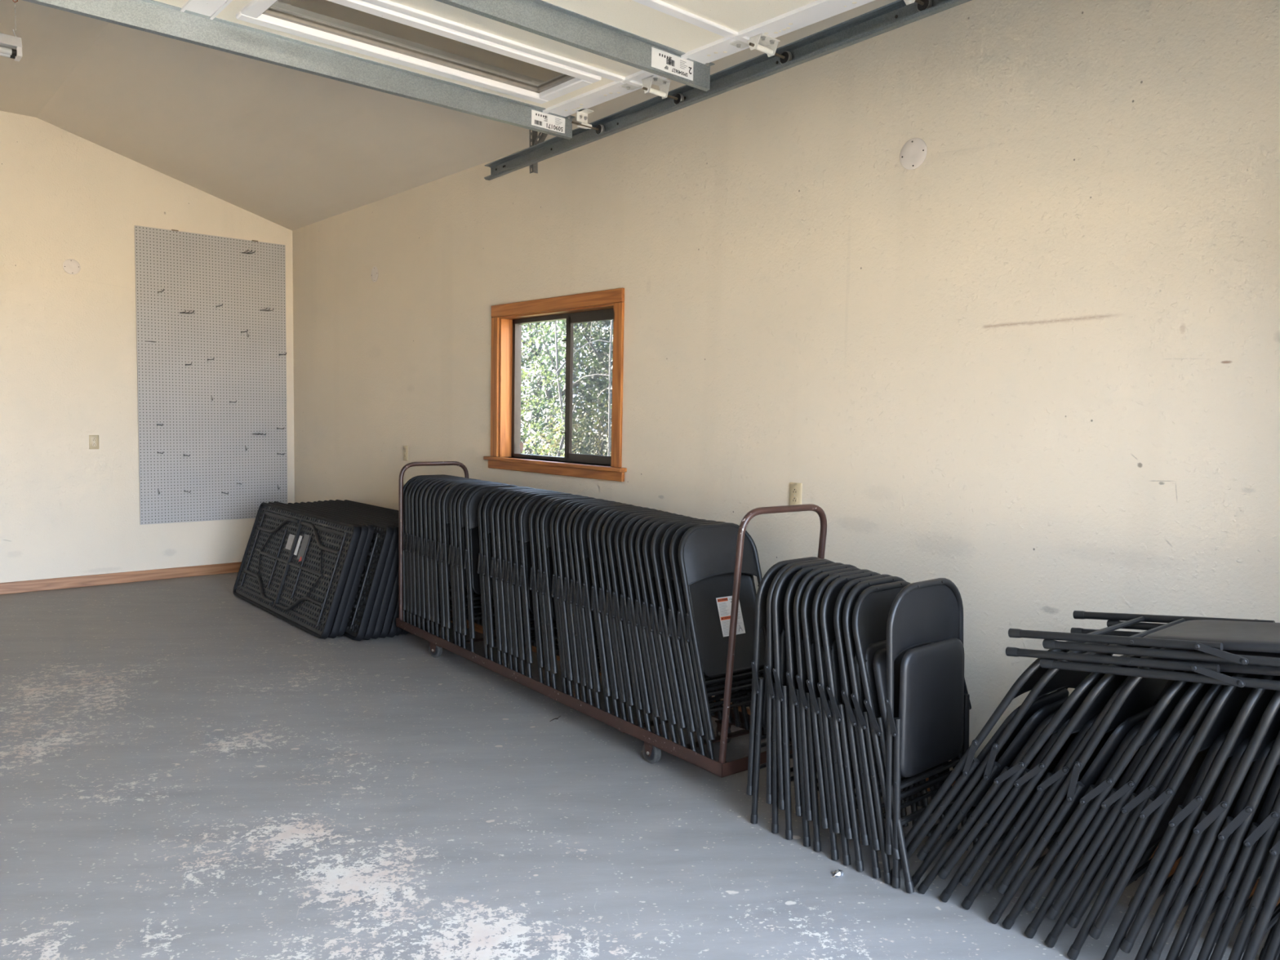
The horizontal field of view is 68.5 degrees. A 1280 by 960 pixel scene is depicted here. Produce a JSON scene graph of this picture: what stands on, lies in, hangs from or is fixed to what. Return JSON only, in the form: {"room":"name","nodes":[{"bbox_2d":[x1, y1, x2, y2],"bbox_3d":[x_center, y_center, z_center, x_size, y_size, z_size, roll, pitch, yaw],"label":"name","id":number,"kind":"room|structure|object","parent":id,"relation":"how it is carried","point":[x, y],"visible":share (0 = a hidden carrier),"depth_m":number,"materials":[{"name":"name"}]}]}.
{"room":"garage","nodes":[
{"label":"garage","id":0,"kind":"room"},
{"bbox_2d":[0,111,294,582],"bbox_3d":[-5.672,-0.905,6.445,6.567,3.627,0.140,-3,5,-41],"label":"wall","id":1,"kind":"structure","parent":0,"point":[68,346],"depth_m":7.43,"materials":[{"name":"beige paint"}]},
{"bbox_2d":[0,561,241,594],"bbox_3d":[-5.653,0.864,6.513,6.567,0.088,0.016,-3,5,-41],"label":"baseboard","id":2,"kind":"structure","parent":1,"relation":"attached to","point":[6,588],"depth_m":7.69,"materials":[{"name":"brown wood"}]},
{"bbox_2d":[134,225,287,524],"bbox_3d":[-3.659,-0.869,8.102,1.219,2.444,0.020,-3,5,-41],"label":"pegboard","id":3,"kind":"object","parent":1,"relation":"attached to","point":[197,273],"visible":0.88,"depth_m":8.06,"materials":[{"name":"grey wood"}]},
{"bbox_2d":[0,0,897,231],"bbox_3d":[-2.885,-2.256,3.176,6.847,0.868,9.136,-3,5,-41],"label":"ceiling","id":4,"kind":"structure","parent":0,"point":[293,149],"depth_m":6.04,"materials":[{"name":"paint"}]},
{"bbox_2d":[0,0,22,61],"bbox_3d":[-3.796,-2.405,4.659,1.220,0.315,0.110,-3,5,-41],"label":"tube light","id":5,"kind":"object","parent":4,"relation":"hanging from","point":[11,46],"visible":1,"depth_m":5.01,"materials":[{"name":"white metal"}]},
{"bbox_2d":[484,0,971,180],"bbox_3d":[0.614,-1.794,3.733,0.086,0.375,4.500,-3,4,-41],"label":"door track","id":6,"kind":"object","parent":4,"relation":"attached to","point":[895,15],"visible":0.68,"depth_m":3.95,"materials":[{"name":"metal"}]},
{"bbox_2d":[22,0,932,139],"bbox_3d":[-1.076,-1.595,1.929,4.915,0.150,3.252,-3,5,-41],"label":"door","id":7,"kind":"structure","parent":6,"relation":"attached to","point":[604,51],"depth_m":3.65,"materials":[{"name":"white metal"}]},
{"bbox_2d":[527,435,608,457],"bbox_3d":[4.192,-0.794,35.876,46.543,0.178,51.500,-3,5,-41],"label":"grass","id":8,"kind":"structure","parent":0,"point":[596,436],"depth_m":39.62,"materials":[{"name":"plant"}]},
{"bbox_2d":[520,320,612,457],"bbox_3d":[-1.016,-0.941,10.988,1.423,3.486,1.430,-3,5,-41],"label":"young tree","id":9,"kind":"object","parent":8,"relation":"on","point":[575,340],"visible":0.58,"depth_m":10.95,"materials":[{"name":"green plant"}]},
{"bbox_2d":[520,320,613,456],"bbox_3d":[-1.882,-1.918,18.830,4.660,5.238,4.522,4,5,35],"label":"broadleaf tree","id":10,"kind":"object","parent":8,"relation":"on","point":[598,383],"visible":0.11,"depth_m":18.20,"materials":[{"name":"green plant"}]},
{"bbox_2d":[520,320,613,455],"bbox_3d":[-2.649,-2.641,23.500,7.373,6.978,7.473,0,4,-19],"label":"broadleaf tree","id":11,"kind":"object","parent":8,"relation":"on","point":[544,424],"visible":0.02,"depth_m":22.10,"materials":[{"name":"green plant"}]},
{"bbox_2d":[520,320,613,455],"bbox_3d":[-0.562,-1.309,14.571,2.670,3.727,2.666,-2,5,-32],"label":"broadleaf tree","id":12,"kind":"object","parent":8,"relation":"on","point":[602,324],"visible":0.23,"depth_m":14.45,"materials":[{"name":"green plant"}]},
{"bbox_2d":[523,400,612,456],"bbox_3d":[-0.602,-0.128,11.874,1.932,1.758,1.918,-3,5,-41],"label":"shrub","id":13,"kind":"object","parent":8,"relation":"on","point":[597,442],"visible":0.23,"depth_m":11.74,"materials":[{"name":"green plant"}]},
{"bbox_2d":[554,320,613,456],"bbox_3d":[-0.264,-0.716,9.991,1.212,3.201,1.294,1,4,4],"label":"bare sapling","id":14,"kind":"object","parent":8,"relation":"on","point":[611,327],"visible":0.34,"depth_m":9.97,"materials":[{"name":"grey plant"}]},
{"bbox_2d":[0,572,1271,959],"bbox_3d":[-2.949,1.238,3.425,6.847,0.120,8.536,-3,5,-41],"label":"floor","id":15,"kind":"structure","parent":0,"point":[188,771],"depth_m":3.34,"materials":[{"name":"grey paint"}]},
{"bbox_2d":[232,502,360,639],"bbox_3d":[-2.479,0.593,6.672,0.272,0.719,1.830,-2,5,-40],"label":"folding table","id":16,"kind":"object","parent":15,"relation":"on","point":[295,566],"visible":1,"depth_m":6.53,"materials":[{"name":"black plastic"}]},
{"bbox_2d":[267,502,368,638],"bbox_3d":[-2.433,0.591,6.693,0.267,0.720,1.830,-2,5,-40],"label":"folding table","id":17,"kind":"object","parent":15,"relation":"on","point":[341,608],"visible":0.02,"depth_m":6.00,"materials":[{"name":"black plastic"}]},
{"bbox_2d":[273,501,373,636],"bbox_3d":[-2.406,0.588,6.736,0.263,0.722,1.830,-2,5,-40],"label":"folding table","id":18,"kind":"object","parent":15,"relation":"on","point":[371,528],"visible":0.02,"depth_m":6.05,"materials":[{"name":"black plastic"}]},
{"bbox_2d":[287,502,392,640],"bbox_3d":[-2.255,0.597,6.636,0.259,0.723,1.830,-2,5,-40],"label":"folding table","id":19,"kind":"object","parent":15,"relation":"on","point":[369,582],"visible":0.11,"depth_m":6.00,"materials":[{"name":"black plastic"}]},
{"bbox_2d":[293,502,398,639],"bbox_3d":[-2.212,0.595,6.660,0.255,0.724,1.830,-2,5,-40],"label":"folding table","id":20,"kind":"object","parent":15,"relation":"on","point":[388,564],"visible":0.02,"depth_m":5.97,"materials":[{"name":"black plastic"}]},
{"bbox_2d":[300,502,398,639],"bbox_3d":[-2.172,0.593,6.688,0.250,0.725,1.830,-2,5,-40],"label":"folding table","id":21,"kind":"object","parent":15,"relation":"on","point":[386,597],"visible":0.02,"depth_m":5.99,"materials":[{"name":"black plastic"}]},
{"bbox_2d":[306,501,398,638],"bbox_3d":[-2.129,0.591,6.712,0.246,0.726,1.830,-2,5,-40],"label":"folding table","id":22,"kind":"object","parent":15,"relation":"on","point":[394,594],"visible":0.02,"depth_m":6.00,"materials":[{"name":"black plastic"}]},
{"bbox_2d":[395,461,826,777],"bbox_3d":[-0.390,0.552,4.843,0.500,1.138,3.093,-2,5,-38],"label":"cart","id":23,"kind":"object","parent":15,"relation":"on","point":[654,743],"visible":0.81,"depth_m":3.95,"materials":[{"name":"brown paint"}]},
{"bbox_2d":[402,475,467,622],"bbox_3d":[-1.294,0.444,5.997,0.451,0.946,0.088,-2,5,-38],"label":"folding chair","id":24,"kind":"object","parent":23,"relation":"on","point":[410,485],"visible":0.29,"depth_m":5.86,"materials":[{"name":"black metal"}]},
{"bbox_2d":[405,475,468,625],"bbox_3d":[-1.264,0.447,5.955,0.451,0.946,0.090,-2,5,-38],"label":"folding chair","id":25,"kind":"object","parent":23,"relation":"on","point":[409,496],"visible":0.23,"depth_m":5.82,"materials":[{"name":"black metal"}]},
{"bbox_2d":[408,475,475,626],"bbox_3d":[-1.232,0.451,5.913,0.451,0.946,0.092,-2,5,-38],"label":"folding chair","id":26,"kind":"object","parent":23,"relation":"on","point":[417,486],"visible":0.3,"depth_m":5.77,"materials":[{"name":"black metal"}]},
{"bbox_2d":[413,476,481,629],"bbox_3d":[-1.193,0.455,5.865,0.451,0.945,0.098,-2,5,-37],"label":"folding chair","id":27,"kind":"object","parent":23,"relation":"on","point":[420,489],"visible":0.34,"depth_m":5.73,"materials":[{"name":"black metal"}]},
{"bbox_2d":[422,478,475,633],"bbox_3d":[-1.117,0.464,5.769,0.451,0.945,0.104,-2,5,-38],"label":"folding chair","id":28,"kind":"object","parent":23,"relation":"on","point":[426,538],"visible":0.23,"depth_m":5.63,"materials":[{"name":"black metal"}]},
{"bbox_2d":[417,477,482,631],"bbox_3d":[-1.156,0.460,5.816,0.451,0.945,0.101,-2,5,-38],"label":"folding chair","id":29,"kind":"object","parent":23,"relation":"on","point":[425,487],"visible":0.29,"depth_m":5.68,"materials":[{"name":"black metal"}]},
{"bbox_2d":[430,479,479,636],"bbox_3d":[-1.047,0.471,5.683,0.451,0.944,0.109,-2,5,-38],"label":"folding chair","id":30,"kind":"object","parent":23,"relation":"on","point":[434,501],"visible":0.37,"depth_m":5.55,"materials":[{"name":"black metal"}]},
{"bbox_2d":[435,480,482,639],"bbox_3d":[-0.998,0.478,5.612,0.451,0.944,0.113,-2,5,-38],"label":"folding chair","id":31,"kind":"object","parent":23,"relation":"on","point":[445,489],"visible":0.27,"depth_m":5.47,"materials":[{"name":"black metal"}]},
{"bbox_2d":[426,478,495,635],"bbox_3d":[-1.082,0.467,5.730,0.451,0.945,0.106,-2,5,-38],"label":"folding chair","id":32,"kind":"object","parent":23,"relation":"on","point":[434,488],"visible":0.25,"depth_m":5.59,"materials":[{"name":"black metal"}]},
{"bbox_2d":[440,480,491,641],"bbox_3d":[-0.963,0.481,5.573,0.451,0.944,0.115,-2,5,-38],"label":"folding chair","id":33,"kind":"object","parent":23,"relation":"on","point":[446,500],"visible":0.3,"depth_m":5.45,"materials":[{"name":"black metal"}]},
{"bbox_2d":[448,481,493,644],"bbox_3d":[-0.907,0.487,5.505,0.451,0.943,0.120,-2,5,-38],"label":"folding chair","id":34,"kind":"object","parent":23,"relation":"on","point":[453,495],"visible":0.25,"depth_m":5.37,"materials":[{"name":"black metal"}]},
{"bbox_2d":[451,482,500,647],"bbox_3d":[-0.877,0.491,5.463,0.451,0.943,0.123,-2,5,-38],"label":"folding chair","id":35,"kind":"object","parent":23,"relation":"on","point":[455,546],"visible":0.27,"depth_m":5.33,"materials":[{"name":"black metal"}]},
{"bbox_2d":[456,483,508,648],"bbox_3d":[-0.844,0.495,5.422,0.451,0.943,0.126,-2,5,-38],"label":"folding chair","id":36,"kind":"object","parent":23,"relation":"on","point":[462,500],"visible":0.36,"depth_m":5.29,"materials":[{"name":"black metal"}]},
{"bbox_2d":[463,484,536,653],"bbox_3d":[-0.787,0.501,5.353,0.451,0.942,0.132,-2,5,-38],"label":"folding chair","id":37,"kind":"object","parent":23,"relation":"on","point":[472,551],"visible":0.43,"depth_m":5.25,"materials":[{"name":"black metal"}]},
{"bbox_2d":[477,486,527,658],"bbox_3d":[-0.691,0.512,5.226,0.451,0.941,0.139,-2,5,-38],"label":"folding chair","id":38,"kind":"object","parent":23,"relation":"on","point":[480,567],"visible":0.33,"depth_m":5.09,"materials":[{"name":"black metal"}]},
{"bbox_2d":[482,487,558,661],"bbox_3d":[-0.654,0.517,5.170,0.451,0.941,0.141,-2,5,-38],"label":"folding chair","id":39,"kind":"object","parent":23,"relation":"on","point":[487,556],"visible":0.3,"depth_m":5.04,"materials":[{"name":"black metal"}]},
{"bbox_2d":[495,489,547,667],"bbox_3d":[-0.568,0.527,5.063,0.451,0.940,0.147,-2,5,-38],"label":"folding chair","id":40,"kind":"object","parent":23,"relation":"on","point":[499,510],"visible":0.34,"depth_m":4.93,"materials":[{"name":"black metal"}]},
{"bbox_2d":[489,488,554,665],"bbox_3d":[-0.602,0.523,5.104,0.451,0.941,0.145,-2,5,-38],"label":"folding chair","id":41,"kind":"object","parent":23,"relation":"on","point":[493,523],"visible":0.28,"depth_m":4.97,"materials":[{"name":"black metal"}]},
{"bbox_2d":[501,490,553,670],"bbox_3d":[-0.531,0.530,5.024,0.451,0.940,0.149,-2,5,-37],"label":"folding chair","id":42,"kind":"object","parent":23,"relation":"on","point":[504,577],"visible":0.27,"depth_m":4.89,"materials":[{"name":"black metal"}]},
{"bbox_2d":[506,491,558,672],"bbox_3d":[-0.498,0.534,4.979,0.451,0.940,0.151,-2,5,-38],"label":"folding chair","id":43,"kind":"object","parent":23,"relation":"on","point":[511,561],"visible":0.24,"depth_m":4.85,"materials":[{"name":"black metal"}]},
{"bbox_2d":[511,492,564,675],"bbox_3d":[-0.462,0.539,4.928,0.451,0.940,0.153,-2,5,-38],"label":"folding chair","id":44,"kind":"object","parent":23,"relation":"on","point":[515,517],"visible":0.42,"depth_m":4.80,"materials":[{"name":"black metal"}]},
{"bbox_2d":[519,493,573,678],"bbox_3d":[-0.419,0.544,4.871,0.451,0.939,0.156,-2,5,-38],"label":"folding chair","id":45,"kind":"object","parent":23,"relation":"on","point":[526,566],"visible":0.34,"depth_m":4.75,"materials":[{"name":"black metal"}]},
{"bbox_2d":[535,496,588,686],"bbox_3d":[-0.318,0.556,4.743,0.451,0.936,0.174,-2,5,-38],"label":"folding chair","id":46,"kind":"object","parent":23,"relation":"on","point":[539,542],"visible":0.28,"depth_m":4.61,"materials":[{"name":"black metal"}]},
{"bbox_2d":[528,494,595,683],"bbox_3d":[-0.358,0.551,4.798,0.451,0.938,0.166,-2,5,-38],"label":"folding chair","id":47,"kind":"object","parent":23,"relation":"on","point":[533,580],"visible":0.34,"depth_m":4.67,"materials":[{"name":"black metal"}]},
{"bbox_2d":[540,497,595,689],"bbox_3d":[-0.287,0.560,4.701,0.451,0.936,0.179,-2,5,-38],"label":"folding chair","id":48,"kind":"object","parent":23,"relation":"on","point":[548,572],"visible":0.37,"depth_m":4.58,"materials":[{"name":"black metal"}]},
{"bbox_2d":[550,498,602,694],"bbox_3d":[-0.233,0.567,4.637,0.451,0.934,0.189,-2,5,-38],"label":"folding chair","id":49,"kind":"object","parent":23,"relation":"on","point":[554,585],"visible":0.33,"depth_m":4.50,"materials":[{"name":"black metal"}]},
{"bbox_2d":[554,499,608,697],"bbox_3d":[-0.205,0.571,4.593,0.451,0.933,0.195,-2,5,-38],"label":"folding chair","id":50,"kind":"object","parent":23,"relation":"on","point":[560,589],"visible":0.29,"depth_m":4.46,"materials":[{"name":"black metal"}]},
{"bbox_2d":[560,500,615,700],"bbox_3d":[-0.170,0.575,4.554,0.451,0.932,0.199,-2,5,-37],"label":"folding chair","id":51,"kind":"object","parent":23,"relation":"on","point":[566,518],"visible":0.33,"depth_m":4.42,"materials":[{"name":"black metal"}]},
{"bbox_2d":[567,502,620,703],"bbox_3d":[-0.138,0.579,4.514,0.451,0.930,0.206,-2,5,-38],"label":"folding chair","id":52,"kind":"object","parent":23,"relation":"on","point":[570,525],"visible":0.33,"depth_m":4.38,"materials":[{"name":"black metal"}]},
{"bbox_2d":[572,502,626,706],"bbox_3d":[-0.109,0.584,4.470,0.451,0.929,0.211,-2,5,-38],"label":"folding chair","id":53,"kind":"object","parent":23,"relation":"on","point":[580,581],"visible":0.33,"depth_m":4.34,"materials":[{"name":"black metal"}]},
{"bbox_2d":[578,504,635,709],"bbox_3d":[-0.076,0.588,4.429,0.451,0.928,0.217,-2,5,-38],"label":"folding chair","id":54,"kind":"object","parent":23,"relation":"on","point":[583,528],"visible":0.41,"depth_m":4.30,"materials":[{"name":"black metal"}]},
{"bbox_2d":[594,506,648,717],"bbox_3d":[0.006,0.598,4.332,0.451,0.924,0.236,-2,5,-38],"label":"folding chair","id":55,"kind":"object","parent":23,"relation":"on","point":[602,589],"visible":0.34,"depth_m":4.20,"materials":[{"name":"black metal"}]},
{"bbox_2d":[600,508,657,720],"bbox_3d":[0.040,0.603,4.291,0.451,0.923,0.242,-2,5,-37],"label":"folding chair","id":56,"kind":"object","parent":23,"relation":"on","point":[610,590],"visible":0.21,"depth_m":4.16,"materials":[{"name":"black metal"}]},
{"bbox_2d":[586,506,678,713],"bbox_3d":[-0.030,0.594,4.370,0.451,0.926,0.229,-2,5,-37],"label":"folding chair","id":57,"kind":"object","parent":23,"relation":"on","point":[592,526],"visible":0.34,"depth_m":4.24,"materials":[{"name":"black metal"}]},
{"bbox_2d":[607,510,664,724],"bbox_3d":[0.069,0.607,4.247,0.451,0.921,0.249,-2,5,-38],"label":"folding chair","id":58,"kind":"object","parent":23,"relation":"on","point":[630,702],"visible":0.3,"depth_m":4.12,"materials":[{"name":"black metal"}]},
{"bbox_2d":[614,511,715,728],"bbox_3d":[0.105,0.612,4.201,0.451,0.919,0.258,-2,5,-38],"label":"folding chair","id":59,"kind":"object","parent":23,"relation":"on","point":[624,596],"visible":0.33,"depth_m":4.07,"materials":[{"name":"black metal"}]},
{"bbox_2d":[621,513,722,732],"bbox_3d":[0.137,0.617,4.154,0.451,0.917,0.266,-2,5,-38],"label":"folding chair","id":60,"kind":"object","parent":23,"relation":"on","point":[646,708],"visible":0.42,"depth_m":4.03,"materials":[{"name":"black metal"}]},
{"bbox_2d":[628,514,733,736],"bbox_3d":[0.171,0.622,4.113,0.451,0.915,0.273,-2,5,-38],"label":"folding chair","id":61,"kind":"object","parent":23,"relation":"on","point":[632,540],"visible":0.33,"depth_m":3.98,"materials":[{"name":"black metal"}]},
{"bbox_2d":[635,515,741,739],"bbox_3d":[0.203,0.626,4.070,0.451,0.913,0.280,-2,5,-37],"label":"folding chair","id":62,"kind":"object","parent":23,"relation":"on","point":[646,602],"visible":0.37,"depth_m":3.94,"materials":[{"name":"black metal"}]},
{"bbox_2d":[642,517,750,743],"bbox_3d":[0.235,0.631,4.027,0.451,0.911,0.288,-2,5,-38],"label":"folding chair","id":63,"kind":"object","parent":23,"relation":"on","point":[654,606],"visible":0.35,"depth_m":3.91,"materials":[{"name":"black metal"}]},
{"bbox_2d":[650,519,752,747],"bbox_3d":[0.269,0.635,3.983,0.451,0.911,0.288,-2,5,-38],"label":"folding chair","id":64,"kind":"object","parent":23,"relation":"on","point":[664,606],"visible":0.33,"depth_m":3.86,"materials":[{"name":"black metal"}]},
{"bbox_2d":[660,520,766,751],"bbox_3d":[0.307,0.638,3.941,0.451,0.911,0.286,-2,5,-38],"label":"folding chair","id":65,"kind":"object","parent":23,"relation":"on","point":[673,610],"visible":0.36,"depth_m":3.82,"materials":[{"name":"black metal"}]},
{"bbox_2d":[669,521,764,756],"bbox_3d":[0.344,0.642,3.897,0.451,0.912,0.284,-2,5,-37],"label":"folding chair","id":66,"kind":"object","parent":23,"relation":"on","point":[674,544],"visible":0.3,"depth_m":3.78,"materials":[{"name":"black metal"}]},
{"bbox_2d":[678,522,766,760],"bbox_3d":[0.376,0.646,3.850,0.451,0.913,0.282,-2,5,-37],"label":"folding chair","id":67,"kind":"object","parent":23,"relation":"on","point":[706,552],"visible":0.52,"depth_m":3.83,"materials":[{"name":"black metal"}]},
{"bbox_2d":[718,602,740,635],"bbox_3d":[0.376,0.568,3.881,0.109,0.130,0.001,-2,-13,-38],"label":"label","id":68,"kind":"object","parent":67,"relation":"attached to","point":[722,602],"depth_m":3.86,"materials":[{"name":"white paper"}]},
{"bbox_2d":[746,556,821,824],"bbox_3d":[0.574,0.761,3.495,0.451,0.946,0.068,-3,5,-41],"label":"folding chair","id":69,"kind":"object","parent":15,"relation":"on","point":[758,695],"visible":0.32,"depth_m":3.36,"materials":[{"name":"black metal"}]},
{"bbox_2d":[764,559,829,833],"bbox_3d":[0.618,0.766,3.444,0.451,0.945,0.069,-3,4,-41],"label":"folding chair","id":70,"kind":"object","parent":15,"relation":"on","point":[772,786],"visible":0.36,"depth_m":3.30,"materials":[{"name":"black metal"}]},
{"bbox_2d":[772,560,857,839],"bbox_3d":[0.649,0.771,3.409,0.451,0.941,0.124,-3,5,-41],"label":"folding chair","id":71,"kind":"object","parent":15,"relation":"on","point":[782,709],"visible":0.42,"depth_m":3.27,"materials":[{"name":"black metal"}]},
{"bbox_2d":[783,562,853,846],"bbox_3d":[0.692,0.776,3.369,0.451,0.938,0.153,-3,5,-41],"label":"folding chair","id":72,"kind":"object","parent":15,"relation":"on","point":[799,790],"visible":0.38,"depth_m":3.23,"materials":[{"name":"black metal"}]},
{"bbox_2d":[793,564,885,852],"bbox_3d":[0.721,0.779,3.335,0.451,0.937,0.156,-3,5,-41],"label":"folding chair","id":73,"kind":"object","parent":15,"relation":"on","point":[811,787],"visible":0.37,"depth_m":3.20,"materials":[{"name":"black metal"}]},
{"bbox_2d":[800,567,908,860],"bbox_3d":[0.753,0.787,3.292,0.451,0.930,0.201,-3,5,-41],"label":"folding chair","id":74,"kind":"object","parent":15,"relation":"on","point":[811,588],"visible":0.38,"depth_m":3.16,"materials":[{"name":"black metal"}]},
{"bbox_2d":[812,568,919,865],"bbox_3d":[0.784,0.790,3.257,0.451,0.930,0.203,-3,5,-41],"label":"folding chair","id":75,"kind":"object","parent":15,"relation":"on","point":[838,823],"visible":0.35,"depth_m":3.13,"materials":[{"name":"black metal"}]},
{"bbox_2d":[819,571,933,871],"bbox_3d":[0.811,0.795,3.225,0.451,0.925,0.223,-3,5,-41],"label":"folding chair","id":76,"kind":"object","parent":15,"relation":"on","point":[846,780],"visible":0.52,"depth_m":3.09,"materials":[{"name":"black metal"}]},
{"bbox_2d":[833,573,949,878],"bbox_3d":[0.851,0.799,3.186,0.451,0.923,0.233,-3,5,-41],"label":"folding chair","id":77,"kind":"object","parent":15,"relation":"on","point":[864,822],"visible":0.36,"depth_m":3.06,"materials":[{"name":"black metal"}]},
{"bbox_2d":[842,576,958,884],"bbox_3d":[0.877,0.803,3.156,0.451,0.922,0.241,-3,5,-41],"label":"folding chair","id":78,"kind":"object","parent":15,"relation":"on","point":[872,780],"visible":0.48,"depth_m":3.03,"materials":[{"name":"black metal"}]},
{"bbox_2d":[852,581,979,893],"bbox_3d":[0.914,0.812,3.115,0.451,0.910,0.286,-3,5,-41],"label":"folding chair","id":79,"kind":"object","parent":15,"relation":"on","point":[871,611],"visible":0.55,"depth_m":3.02,"materials":[{"name":"black metal"}]},
{"bbox_2d":[884,577,971,888],"bbox_3d":[0.944,0.799,3.076,0.451,0.945,0.070,-3,4,-41],"label":"folding chair","id":80,"kind":"object","parent":15,"relation":"on","point":[931,730],"visible":0.92,"depth_m":3.03,"materials":[{"name":"black metal"}]},
{"bbox_2d":[890,640,1084,874],"bbox_3d":[1.114,0.867,2.942,0.451,0.835,0.476,-3,5,-41],"label":"folding chair","id":81,"kind":"object","parent":15,"relation":"on","point":[1025,682],"visible":0.37,"depth_m":2.80,"materials":[{"name":"black metal"}]},
{"bbox_2d":[911,642,1113,887],"bbox_3d":[1.161,0.867,2.899,0.451,0.842,0.461,-2,5,-41],"label":"folding chair","id":82,"kind":"object","parent":15,"relation":"on","point":[1054,679],"visible":0.46,"depth_m":2.76,"materials":[{"name":"black metal"}]},
{"bbox_2d":[1005,627,1279,690],"bbox_3d":[1.505,0.471,2.447,0.451,0.128,0.942,-3,5,-41],"label":"folding chair","id":83,"kind":"object","parent":82,"relation":"on","point":[1208,672],"visible":0.59,"depth_m":2.38,"materials":[{"name":"black metal"}]},
{"bbox_2d":[1008,610,1279,667],"bbox_3d":[1.512,0.418,2.446,0.451,0.128,0.942,-3,5,-41],"label":"folding chair","id":84,"kind":"object","parent":83,"relation":"on","point":[1211,636],"visible":1,"depth_m":2.44,"materials":[{"name":"black metal"}]},
{"bbox_2d":[917,654,1128,893],"bbox_3d":[1.192,0.883,2.845,0.451,0.817,0.502,-3,5,-41],"label":"folding chair","id":85,"kind":"object","parent":15,"relation":"on","point":[1002,784],"visible":0.41,"depth_m":2.70,"materials":[{"name":"black metal"}]},
{"bbox_2d":[939,655,1140,902],"bbox_3d":[1.236,0.879,2.808,0.451,0.833,0.474,-3,5,-41],"label":"folding chair","id":86,"kind":"object","parent":15,"relation":"on","point":[1023,789],"visible":0.45,"depth_m":2.67,"materials":[{"name":"black metal"}]},
{"bbox_2d":[961,666,1173,909],"bbox_3d":[1.286,0.879,2.773,0.451,0.839,0.463,-3,5,-41],"label":"folding chair","id":87,"kind":"object","parent":15,"relation":"on","point":[1145,694],"visible":0.43,"depth_m":2.64,"materials":[{"name":"black metal"}]},
{"bbox_2d":[988,648,1185,924],"bbox_3d":[1.320,0.869,2.716,0.451,0.870,0.403,-3,5,-41],"label":"folding chair","id":88,"kind":"object","parent":15,"relation":"on","point":[1074,789],"visible":0.4,"depth_m":2.58,"materials":[{"name":"black metal"}]},
{"bbox_2d":[1002,671,1198,929],"bbox_3d":[1.361,0.882,2.673,0.451,0.850,0.441,-2,5,-41],"label":"folding chair","id":89,"kind":"object","parent":15,"relation":"on","point":[1140,734],"visible":0.36,"depth_m":2.52,"materials":[{"name":"black metal"}]},
{"bbox_2d":[1024,671,1223,938],"bbox_3d":[1.401,0.880,2.639,0.451,0.860,0.419,-3,5,-41],"label":"folding chair","id":90,"kind":"object","parent":15,"relation":"on","point":[1109,811],"visible":0.38,"depth_m":2.49,"materials":[{"name":"black metal"}]},
{"bbox_2d":[1044,671,1235,947],"bbox_3d":[1.434,0.880,2.599,0.451,0.867,0.405,-3,5,-41],"label":"folding chair","id":91,"kind":"object","parent":15,"relation":"on","point":[1112,846],"visible":0.37,"depth_m":2.47,"materials":[{"name":"black metal"}]},
{"bbox_2d":[1066,672,1262,959],"bbox_3d":[1.458,0.877,2.552,0.451,0.882,0.369,-3,5,-41],"label":"folding chair","id":92,"kind":"object","parent":15,"relation":"on","point":[1151,825],"visible":0.49,"depth_m":2.42,"materials":[{"name":"black metal"}]},
{"bbox_2d":[1102,675,1279,959],"bbox_3d":[1.501,0.877,2.493,0.451,0.891,0.345,-3,5,-41],"label":"folding chair","id":93,"kind":"object","parent":15,"relation":"on","point":[1172,846],"visible":0.46,"depth_m":2.35,"materials":[{"name":"black metal"}]},
{"bbox_2d":[1134,690,1279,959],"bbox_3d":[1.538,0.878,2.447,0.451,0.898,0.323,-2,5,-41],"label":"folding chair","id":94,"kind":"object","parent":15,"relation":"on","point":[1197,851],"visible":0.62,"depth_m":2.31,"materials":[{"name":"black metal"}]},
{"bbox_2d":[1165,730,1279,959],"bbox_3d":[1.576,0.878,2.410,0.451,0.905,0.302,-2,5,-41],"label":"folding chair","id":95,"kind":"object","parent":15,"relation":"on","point":[1224,855],"visible":0.57,"depth_m":2.29,"materials":[{"name":"black metal"}]},
{"bbox_2d":[1196,764,1279,959],"bbox_3d":[1.614,0.878,2.370,0.451,0.911,0.283,-2,5,-41],"label":"folding chair","id":96,"kind":"object","parent":15,"relation":"on","point":[1254,854],"visible":0.7,"depth_m":2.25,"materials":[{"name":"black metal"}]},
{"bbox_2d":[1227,830,1279,959],"bbox_3d":[1.645,0.880,2.323,0.451,0.915,0.267,-2,5,-41],"label":"folding chair","id":97,"kind":"object","parent":15,"relation":"on","point":[1265,897],"visible":0.91,"depth_m":2.22,"materials":[{"name":"black metal"}]},
{"bbox_2d":[292,0,1279,879],"bbox_3d":[-0.392,-0.464,5.512,0.140,3.070,8.536,-3,5,-41],"label":"wall","id":98,"kind":"structure","parent":0,"point":[1031,366],"depth_m":3.63,"materials":[{"name":"beige paint"}]},
{"bbox_2d":[483,288,626,481],"bbox_3d":[-0.482,-0.553,5.574,0.180,1.035,1.380,-3,5,-41],"label":"window","id":99,"kind":"structure","parent":98,"relation":"in","point":[507,319],"depth_m":5.59,"materials":[{"name":"brown wood"}]},
{"bbox_2d":[899,137,927,169],"bbox_3d":[1.069,-1.278,3.681,0.006,0.120,0.120,-3,5,-41],"label":"cover plate","id":100,"kind":"object","parent":98,"relation":"attached to","point":[913,154],"visible":1,"depth_m":3.68,"materials":[{"name":"beige plastic"}]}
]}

